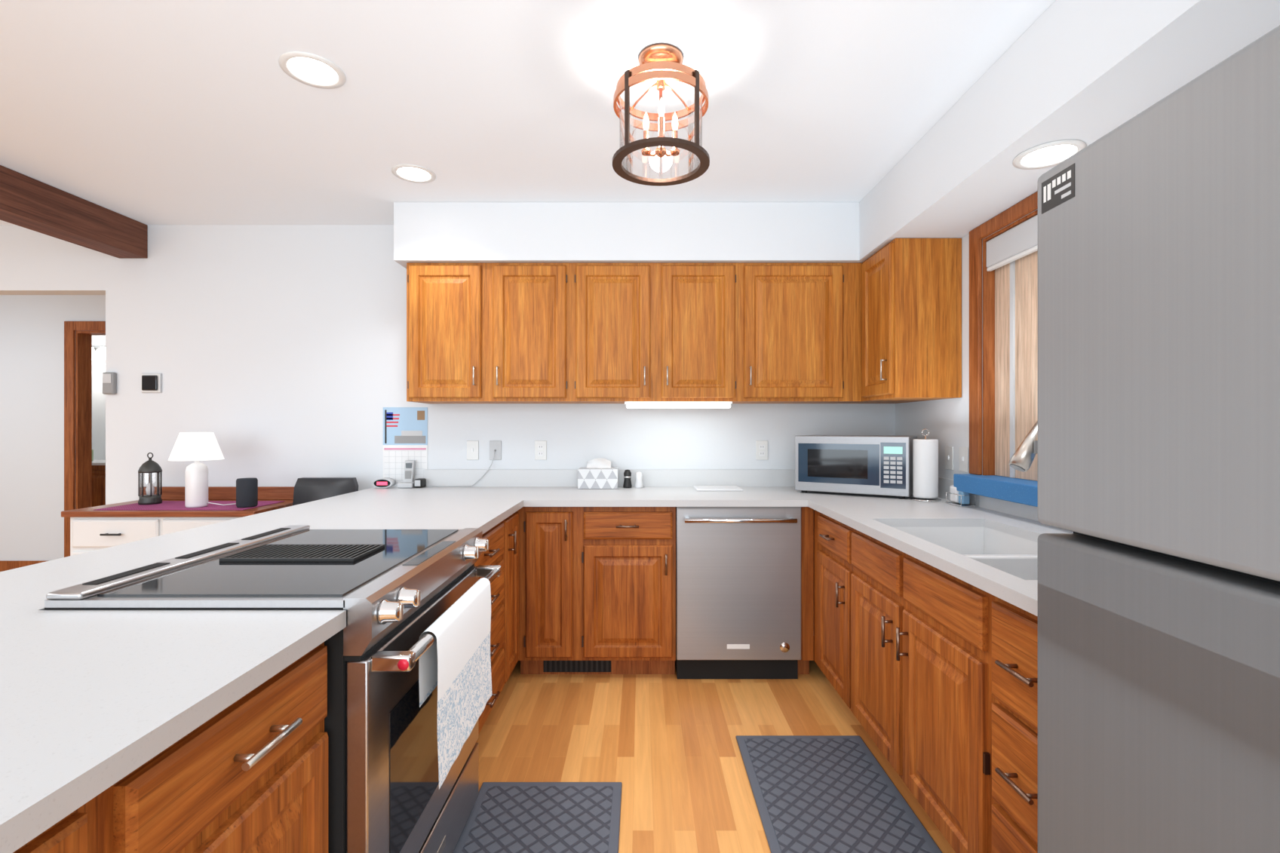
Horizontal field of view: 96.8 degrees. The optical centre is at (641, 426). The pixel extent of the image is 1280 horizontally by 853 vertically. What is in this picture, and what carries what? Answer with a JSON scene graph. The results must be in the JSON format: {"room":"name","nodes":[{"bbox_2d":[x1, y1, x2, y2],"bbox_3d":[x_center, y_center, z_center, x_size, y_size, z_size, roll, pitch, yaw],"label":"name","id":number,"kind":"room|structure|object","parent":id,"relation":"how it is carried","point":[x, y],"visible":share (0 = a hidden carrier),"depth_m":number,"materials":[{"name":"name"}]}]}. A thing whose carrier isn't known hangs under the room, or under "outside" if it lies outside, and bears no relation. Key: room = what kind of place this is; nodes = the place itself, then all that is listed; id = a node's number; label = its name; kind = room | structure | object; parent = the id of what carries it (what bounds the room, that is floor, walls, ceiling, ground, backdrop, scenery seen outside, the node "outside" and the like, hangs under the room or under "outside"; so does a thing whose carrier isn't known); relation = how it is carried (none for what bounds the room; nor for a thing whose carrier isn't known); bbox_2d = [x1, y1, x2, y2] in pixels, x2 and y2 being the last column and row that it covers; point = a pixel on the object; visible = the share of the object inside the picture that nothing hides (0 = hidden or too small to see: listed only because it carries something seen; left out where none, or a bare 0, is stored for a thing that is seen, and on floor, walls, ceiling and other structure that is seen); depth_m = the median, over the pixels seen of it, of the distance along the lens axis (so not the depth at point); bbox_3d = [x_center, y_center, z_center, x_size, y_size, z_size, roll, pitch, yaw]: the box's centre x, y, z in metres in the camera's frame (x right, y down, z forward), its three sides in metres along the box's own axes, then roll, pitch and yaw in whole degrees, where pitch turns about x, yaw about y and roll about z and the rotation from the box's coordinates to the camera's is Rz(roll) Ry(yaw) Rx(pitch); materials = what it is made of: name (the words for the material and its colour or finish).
{"room":"kitchen","nodes":[
{"label":"kitchen","id":0,"kind":"room"},
{"bbox_2d":[0,294,105,560],"bbox_3d":[-5.627,0.021,4.960,5.127,2.442,0.120,0,0,0],"label":"wall","id":1,"kind":"structure","parent":0,"point":[32,326],"depth_m":4.90,"materials":[{"name":"white paint"}]},
{"bbox_2d":[0,560,49,571],"bbox_3d":[-6.473,1.197,4.893,3.034,0.090,0.013,0,0,0],"label":"baseboard","id":2,"kind":"structure","parent":1,"relation":"attached to","point":[4,565],"depth_m":4.89,"materials":[{"name":"brown wood"}]},
{"bbox_2d":[64,321,105,557],"bbox_3d":[-4.492,0.167,4.952,0.924,2.150,0.145,0,0,0],"label":"door frame","id":3,"kind":"structure","parent":1,"relation":"attached to","point":[83,339],"depth_m":4.90,"materials":[{"name":"brown wood"}]},
{"bbox_2d":[92,335,105,460],"bbox_3d":[-5.940,0.021,6.310,4.500,2.442,2.580,0,0,0],"label":"wall","id":4,"kind":"structure","parent":0,"point":[98,366],"depth_m":7.48,"materials":[{"name":"white paint"}]},
{"bbox_2d":[92,346,105,359],"bbox_3d":[-7.065,-0.963,7.384,0.550,0.170,0.188,0,0,0],"label":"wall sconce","id":5,"kind":"object","parent":4,"relation":"attached to","point":[101,351],"visible":0.38,"depth_m":7.33,"materials":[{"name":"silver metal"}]},
{"bbox_2d":[414,478,426,488],"bbox_3d":[-1.287,0.327,3.311,0.045,0.050,0.078,0,0,0],"label":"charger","id":6,"kind":"object","parent":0,"point":[419,483],"depth_m":3.28,"materials":[{"name":"plastic"}]},
{"bbox_2d":[0,224,895,512],"bbox_3d":[-3.280,0.021,4.140,9.820,2.442,1.520,0,0,0],"label":"wall","id":7,"kind":"structure","parent":0,"point":[286,344],"depth_m":3.38,"materials":[{"name":"white paint"}]},
{"bbox_2d":[102,371,116,394],"bbox_3d":[-3.145,-0.258,3.362,0.066,0.130,0.032,0,0,0],"label":"door chime","id":8,"kind":"object","parent":7,"relation":"attached to","point":[108,378],"visible":1,"depth_m":3.35,"materials":[{"name":"grey plastic"}]},
{"bbox_2d":[141,373,161,392],"bbox_3d":[-2.905,-0.260,3.367,0.118,0.118,0.022,0,0,0],"label":"thermostat","id":9,"kind":"object","parent":7,"relation":"attached to","point":[151,382],"visible":1,"depth_m":3.36,"materials":[{"name":"grey plastic"}]},
{"bbox_2d":[383,407,427,482],"bbox_3d":[-1.401,0.107,3.377,0.264,0.446,0.003,0,0,0],"label":"calendar","id":10,"kind":"object","parent":7,"relation":"attached to","point":[405,429],"visible":0.82,"depth_m":3.38,"materials":[{"name":"white paper"}]},
{"bbox_2d":[466,440,478,460],"bbox_3d":[-0.996,0.138,3.373,0.067,0.112,0.011,0,0,0],"label":"outlet plates","id":11,"kind":"object","parent":7,"relation":"attached to","point":[472,446],"depth_m":3.37,"materials":[{"name":"white plastic"}]},
{"bbox_2d":[489,440,501,460],"bbox_3d":[-0.862,0.138,3.373,0.067,0.112,0.011,0,0,0],"label":"outlet plates","id":12,"kind":"object","parent":7,"relation":"attached to","point":[494,445],"depth_m":3.37,"materials":[{"name":"white plastic"}]},
{"bbox_2d":[426,450,495,487],"bbox_3d":[-1.056,0.245,3.337,0.390,0.213,0.020,0,0,-6],"label":"phone cord","id":13,"kind":"object","parent":12,"relation":"attached to","point":[495,450],"visible":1,"depth_m":3.35,"materials":[{"name":"grey plastic"}]},
{"bbox_2d":[534,440,546,460],"bbox_3d":[-0.594,0.138,3.373,0.067,0.112,0.011,0,0,0],"label":"outlet plates","id":14,"kind":"object","parent":7,"relation":"attached to","point":[541,449],"depth_m":3.37,"materials":[{"name":"white plastic"}]},
{"bbox_2d":[406,238,961,403],"bbox_3d":[0.119,-0.512,3.025,2.775,0.749,0.704,0,0,0],"label":"upper cabinet","id":15,"kind":"object","parent":7,"relation":"attached to","point":[886,327],"visible":1,"depth_m":3.06,"materials":[{"name":"brown wood"}]},
{"bbox_2d":[624,401,732,408],"bbox_3d":[0.202,-0.120,3.121,0.584,0.036,0.118,0,0,0],"label":"under-cabinet light","id":16,"kind":"object","parent":15,"relation":"attached to","point":[630,404],"visible":1,"depth_m":3.06,"materials":[{"name":"white plastic"}]},
{"bbox_2d":[755,440,767,460],"bbox_3d":[0.714,0.138,3.373,0.067,0.112,0.011,0,0,0],"label":"outlet plates","id":17,"kind":"object","parent":7,"relation":"attached to","point":[761,446],"depth_m":3.37,"materials":[{"name":"white plastic"}]},
{"bbox_2d":[0,0,1055,224],"bbox_3d":[-3.040,-1.230,2.180,10.300,0.060,11.600,0,0,0],"label":"ceiling","id":18,"kind":"structure","parent":0,"point":[145,112],"depth_m":2.08,"materials":[{"name":"white paint"}]},
{"bbox_2d":[0,165,147,258],"bbox_3d":[-3.015,-1.099,-0.121,0.170,0.199,6.998,0,0,0],"label":"ceiling beam","id":19,"kind":"structure","parent":18,"relation":"attached to","point":[27,202],"depth_m":2.92,"materials":[{"name":"brown wood"}]},
{"bbox_2d":[278,51,345,89],"bbox_3d":[-1.104,-1.196,1.914,0.196,0.006,0.196,0,0,0],"label":"recessed light","id":20,"kind":"object","parent":18,"relation":"in","point":[311,69],"visible":1,"depth_m":1.91,"materials":[{"name":"white plastic"}]},
{"bbox_2d":[391,163,435,183],"bbox_3d":[-1.075,-1.196,2.692,0.196,0.006,0.196,0,0,0],"label":"recessed light","id":21,"kind":"object","parent":18,"relation":"in","point":[409,173],"visible":1,"depth_m":2.69,"materials":[{"name":"white plastic"}]},
{"bbox_2d":[612,42,709,186],"bbox_3d":[0.064,-1.024,1.849,0.316,0.349,0.316,0,0,0],"label":"ceiling light","id":22,"kind":"object","parent":18,"relation":"attached to","point":[661,62],"depth_m":1.81,"materials":[{"name":"brown metal"}]},
{"bbox_2d":[393,0,1279,268],"bbox_3d":[0.095,-1.044,-0.120,2.829,0.310,6.999,0,0,0],"label":"ceiling soffit","id":23,"kind":"structure","parent":18,"relation":"attached to","point":[1083,69],"depth_m":2.26,"materials":[{"name":"white paint"}]},
{"bbox_2d":[1012,139,1086,169],"bbox_3d":[1.329,-0.884,1.855,0.196,0.006,0.196,0,0,0],"label":"recessed light","id":24,"kind":"object","parent":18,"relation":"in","point":[1051,154],"visible":0.91,"depth_m":1.85,"materials":[{"name":"white plastic"}]},
{"bbox_2d":[475,660,955,852],"bbox_3d":[-3.040,1.272,2.180,10.300,0.060,11.600,0,0,0],"label":"floor","id":25,"kind":"structure","parent":0,"point":[670,742],"depth_m":2.25,"materials":[{"name":"laminate"}]},
{"bbox_2d":[92,460,105,506],"bbox_3d":[-7.090,0.837,7.159,1.840,0.810,0.637,0,0,0],"label":"bathroom vanity","id":26,"kind":"object","parent":25,"relation":"on","point":[98,467],"visible":0.07,"depth_m":6.86,"materials":[{"name":"brown wood"}]},
{"bbox_2d":[92,449,93,461],"bbox_3d":[-6.990,0.356,7.060,0.240,0.149,0.160,0,0,0],"label":"bath","id":27,"kind":"object","parent":26,"relation":"on","point":[92,449],"visible":0.08,"depth_m":7.13,"materials":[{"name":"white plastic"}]},
{"bbox_2d":[12,641,328,852],"bbox_3d":[-1.036,0.814,0.386,0.968,0.856,1.411,0,0,0],"label":"base cabinet","id":28,"kind":"object","parent":25,"relation":"on","point":[253,778],"visible":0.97,"depth_m":0.83,"materials":[{"name":"brown wood"}]},
{"bbox_2d":[61,486,294,555],"bbox_3d":[-2.463,0.798,3.130,0.986,0.888,0.492,0,0,0],"label":"buffet","id":29,"kind":"object","parent":25,"relation":"on","point":[91,529],"visible":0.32,"depth_m":2.91,"materials":[{"name":"white paint"}]},
{"bbox_2d":[138,452,162,504],"bbox_3d":[-2.719,0.283,3.150,0.104,0.283,0.104,0,0,0],"label":"decorative lantern","id":30,"kind":"object","parent":29,"relation":"on","point":[149,466],"visible":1,"depth_m":3.13,"materials":[{"name":"grey metal"}]},
{"bbox_2d":[94,500,284,509],"bbox_3d":[-2.435,0.428,3.100,0.770,0.003,0.340,0,0,0],"label":"table runner","id":31,"kind":"object","parent":29,"relation":"on","point":[165,504],"depth_m":3.04,"materials":[{"name":"fabric"}]},
{"bbox_2d":[168,432,224,507],"bbox_3d":[-2.367,0.227,3.030,0.238,0.395,0.238,0,0,0],"label":"lamp","id":32,"kind":"object","parent":29,"relation":"on","point":[196,446],"visible":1,"depth_m":2.98,"materials":[{"name":"white ceramic"}]},
{"bbox_2d":[207,502,236,505],"bbox_3d":[-2.237,0.408,3.084,0.171,0.032,0.072,0,0,-7],"label":"lamp cord","id":33,"kind":"object","parent":32,"relation":"on","point":[207,502],"visible":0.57,"depth_m":3.06,"materials":[{"name":"white plastic"}]},
{"bbox_2d":[236,477,257,507],"bbox_3d":[-2.100,0.349,3.030,0.096,0.150,0.096,0,0,0],"label":"smart speaker","id":34,"kind":"object","parent":29,"relation":"on","point":[247,489],"visible":1,"depth_m":2.99},
{"bbox_2d":[44,524,501,852],"bbox_3d":[-0.802,0.781,1.480,0.700,0.922,0.764,0,0,0],"label":"range","id":35,"kind":"object","parent":25,"relation":"on","point":[385,796],"visible":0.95,"depth_m":1.23,"materials":[{"name":"silver metal"}]},
{"bbox_2d":[418,577,491,789],"bbox_3d":[-0.462,0.619,1.460,0.045,0.346,0.440,0,0,0],"label":"towel","id":36,"kind":"object","parent":35,"relation":"on","point":[458,662],"visible":0.99,"depth_m":1.39,"materials":[{"name":"fabric"}]},
{"bbox_2d":[292,477,358,505],"bbox_3d":[-1.750,0.763,2.920,0.320,0.958,0.560,0,0,0],"label":"chair","id":37,"kind":"object","parent":25,"relation":"on","point":[306,489],"visible":0.06,"depth_m":3.13,"materials":[{"name":"black plastic"}]},
{"bbox_2d":[474,511,518,734],"bbox_3d":[-1.036,0.814,2.623,0.968,0.856,1.507,0,0,0],"label":"base cabinet","id":38,"kind":"object","parent":25,"relation":"on","point":[503,538],"visible":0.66,"depth_m":2.43,"materials":[{"name":"brown wood"}]},
{"bbox_2d":[0,469,1073,852],"bbox_3d":[-0.026,0.406,1.518,3.067,0.306,3.717,0,0,0],"label":"countertop","id":39,"kind":"structure","parent":38,"relation":"on","point":[88,698],"depth_m":1.08,"materials":[{"name":"white stone"}]},
{"bbox_2d":[372,477,396,488],"bbox_3d":[-1.480,0.323,3.279,0.112,0.056,0.062,0,0,0],"label":"alarm clock","id":40,"kind":"object","parent":39,"relation":"on","point":[385,482],"visible":1,"depth_m":3.25,"materials":[{"name":"grey plastic"}]},
{"bbox_2d":[396,460,415,488],"bbox_3d":[-1.360,0.275,3.313,0.090,0.155,0.097,0,0,0],"label":"phone","id":41,"kind":"object","parent":39,"relation":"on","point":[408,482],"visible":0.84,"depth_m":3.32,"materials":[{"name":"grey plastic"}]},
{"bbox_2d":[577,457,618,488],"bbox_3d":[-0.245,0.267,3.282,0.228,0.170,0.134,0,0,0],"label":"tissue box","id":42,"kind":"object","parent":39,"relation":"on","point":[598,474],"visible":1,"depth_m":3.21,"materials":[{"name":"cardboard"}]},
{"bbox_2d":[623,469,632,488],"bbox_3d":[-0.079,0.299,3.295,0.050,0.105,0.049,0,0,0],"label":"pepper grinder","id":43,"kind":"object","parent":39,"relation":"on","point":[627,474],"visible":1,"depth_m":3.28,"materials":[{"name":"black plastic"}]},
{"bbox_2d":[634,472,643,488],"bbox_3d":[-0.013,0.306,3.295,0.050,0.092,0.049,0,0,0],"label":"salt shaker","id":44,"kind":"object","parent":39,"relation":"on","point":[638,476],"visible":1,"depth_m":3.28,"materials":[{"name":"white ceramic"}]},
{"bbox_2d":[693,485,742,491],"bbox_3d":[0.433,0.347,3.225,0.254,0.009,0.210,0,0,0],"label":"serving tray","id":45,"kind":"object","parent":39,"relation":"on","point":[698,488],"visible":1,"depth_m":3.17,"materials":[{"name":"white ceramic"}]},
{"bbox_2d":[795,435,917,498],"bbox_3d":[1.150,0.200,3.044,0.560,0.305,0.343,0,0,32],"label":"microwave","id":46,"kind":"object","parent":39,"relation":"on","point":[867,465],"visible":0.98,"depth_m":2.89,"materials":[{"name":"silver plastic"}]},
{"bbox_2d":[909,428,941,501],"bbox_3d":[1.372,0.180,2.744,0.136,0.344,0.136,0,0,0],"label":"paper towel","id":47,"kind":"object","parent":39,"relation":"on","point":[925,451],"visible":1,"depth_m":2.70,"materials":[{"name":"white paper"}]},
{"bbox_2d":[945,484,976,506],"bbox_3d":[1.440,0.309,2.565,0.070,0.085,0.130,0,0,0],"label":"sponge caddy","id":48,"kind":"object","parent":39,"relation":"on","point":[959,498],"visible":0.88,"depth_m":2.54,"materials":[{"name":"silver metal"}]},
{"bbox_2d":[1008,420,1037,472],"bbox_3d":[1.298,0.127,1.743,0.284,0.449,0.134,0,0,0],"label":"faucet","id":49,"kind":"object","parent":39,"relation":"on","point":[1023,458],"visible":0.16,"depth_m":1.76,"materials":[{"name":"silver metal"}]},
{"bbox_2d":[452,782,622,852],"bbox_3d":[-0.308,1.235,1.328,0.484,0.012,1.296,0,0,0],"label":"area rug","id":50,"kind":"object","parent":25,"relation":"on","point":[504,817],"visible":1,"depth_m":1.78,"materials":[{"name":"grey rubber"}]},
{"bbox_2d":[517,506,675,674],"bbox_3d":[-0.218,0.814,3.027,0.775,0.856,0.606,0,0,0],"label":"base cabinet","id":51,"kind":"object","parent":25,"relation":"on","point":[597,584],"visible":1,"depth_m":2.76,"materials":[{"name":"brown wood"}]},
{"bbox_2d":[675,506,801,678],"bbox_3d":[0.474,0.814,3.023,0.604,0.856,0.654,0,0,0],"label":"dishwasher","id":52,"kind":"object","parent":25,"relation":"on","point":[738,569],"visible":0.97,"depth_m":2.75,"materials":[{"name":"silver metal"}]},
{"bbox_2d":[798,506,813,674],"bbox_3d":[0.811,0.814,2.828,0.064,0.856,0.095,0,0,0],"label":"cabinet filler","id":53,"kind":"object","parent":25,"relation":"on","point":[807,513],"visible":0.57,"depth_m":2.78,"materials":[{"name":"brown wood"}]},
{"bbox_2d":[735,735,942,852],"bbox_3d":[0.625,1.235,1.677,0.497,0.012,1.193,0,0,0],"label":"area rug","id":54,"kind":"object","parent":25,"relation":"on","point":[811,793],"visible":1,"depth_m":1.88,"materials":[{"name":"grey rubber"}]},
{"bbox_2d":[813,509,1037,852],"bbox_3d":[1.067,0.814,1.925,0.556,0.856,1.705,0,0,0],"label":"base cabinet","id":55,"kind":"object","parent":25,"relation":"on","point":[940,670],"visible":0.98,"depth_m":1.58,"materials":[{"name":"brown wood"}]},
{"bbox_2d":[1037,24,1279,852],"bbox_3d":[1.122,0.380,0.625,0.767,1.725,0.890,0,0,0],"label":"refrigerator","id":56,"kind":"object","parent":25,"relation":"on","point":[1158,238],"visible":1,"depth_m":0.81,"materials":[{"name":"grey metal"}]},
{"bbox_2d":[895,208,1037,478],"bbox_3d":[1.570,0.021,-0.120,0.120,2.442,7.000,0,0,0],"label":"wall","id":57,"kind":"structure","parent":0,"point":[946,421],"depth_m":2.78,"materials":[{"name":"white paint"}]},
{"bbox_2d":[945,445,968,472],"bbox_3d":[1.503,0.152,2.717,0.012,0.114,0.195,0,0,0],"label":"light switch","id":58,"kind":"object","parent":57,"relation":"attached to","point":[949,450],"visible":1,"depth_m":2.68,"materials":[{"name":"white plastic"}]},
{"bbox_2d":[953,473,1037,506],"bbox_3d":[1.515,0.251,1.759,0.190,0.075,1.658,0,0,0],"label":"window sill","id":59,"kind":"structure","parent":57,"relation":"attached to","point":[1017,490],"depth_m":2.28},
{"bbox_2d":[969,190,1037,475],"bbox_3d":[1.550,-0.338,1.722,0.120,1.101,1.733,0,0,0],"label":"window","id":60,"kind":"structure","parent":57,"relation":"in","point":[1029,204],"depth_m":2.51,"materials":[{"name":"brown wood"}]},
{"bbox_2d":[986,214,1037,271],"bbox_3d":[1.529,-0.749,1.721,0.030,0.131,1.555,0,0,0],"label":"window blind","id":61,"kind":"object","parent":60,"relation":"attached to","point":[1020,240],"depth_m":2.32,"materials":[{"name":"white fabric"}]},
{"bbox_2d":[994,250,1037,481],"bbox_3d":[1.558,-0.301,1.722,0.024,1.027,1.557,0,0,0],"label":"window blind","id":62,"kind":"object","parent":60,"relation":"hanging from","point":[1016,282],"depth_m":2.36,"materials":[{"name":"beige fabric"}]}
]}

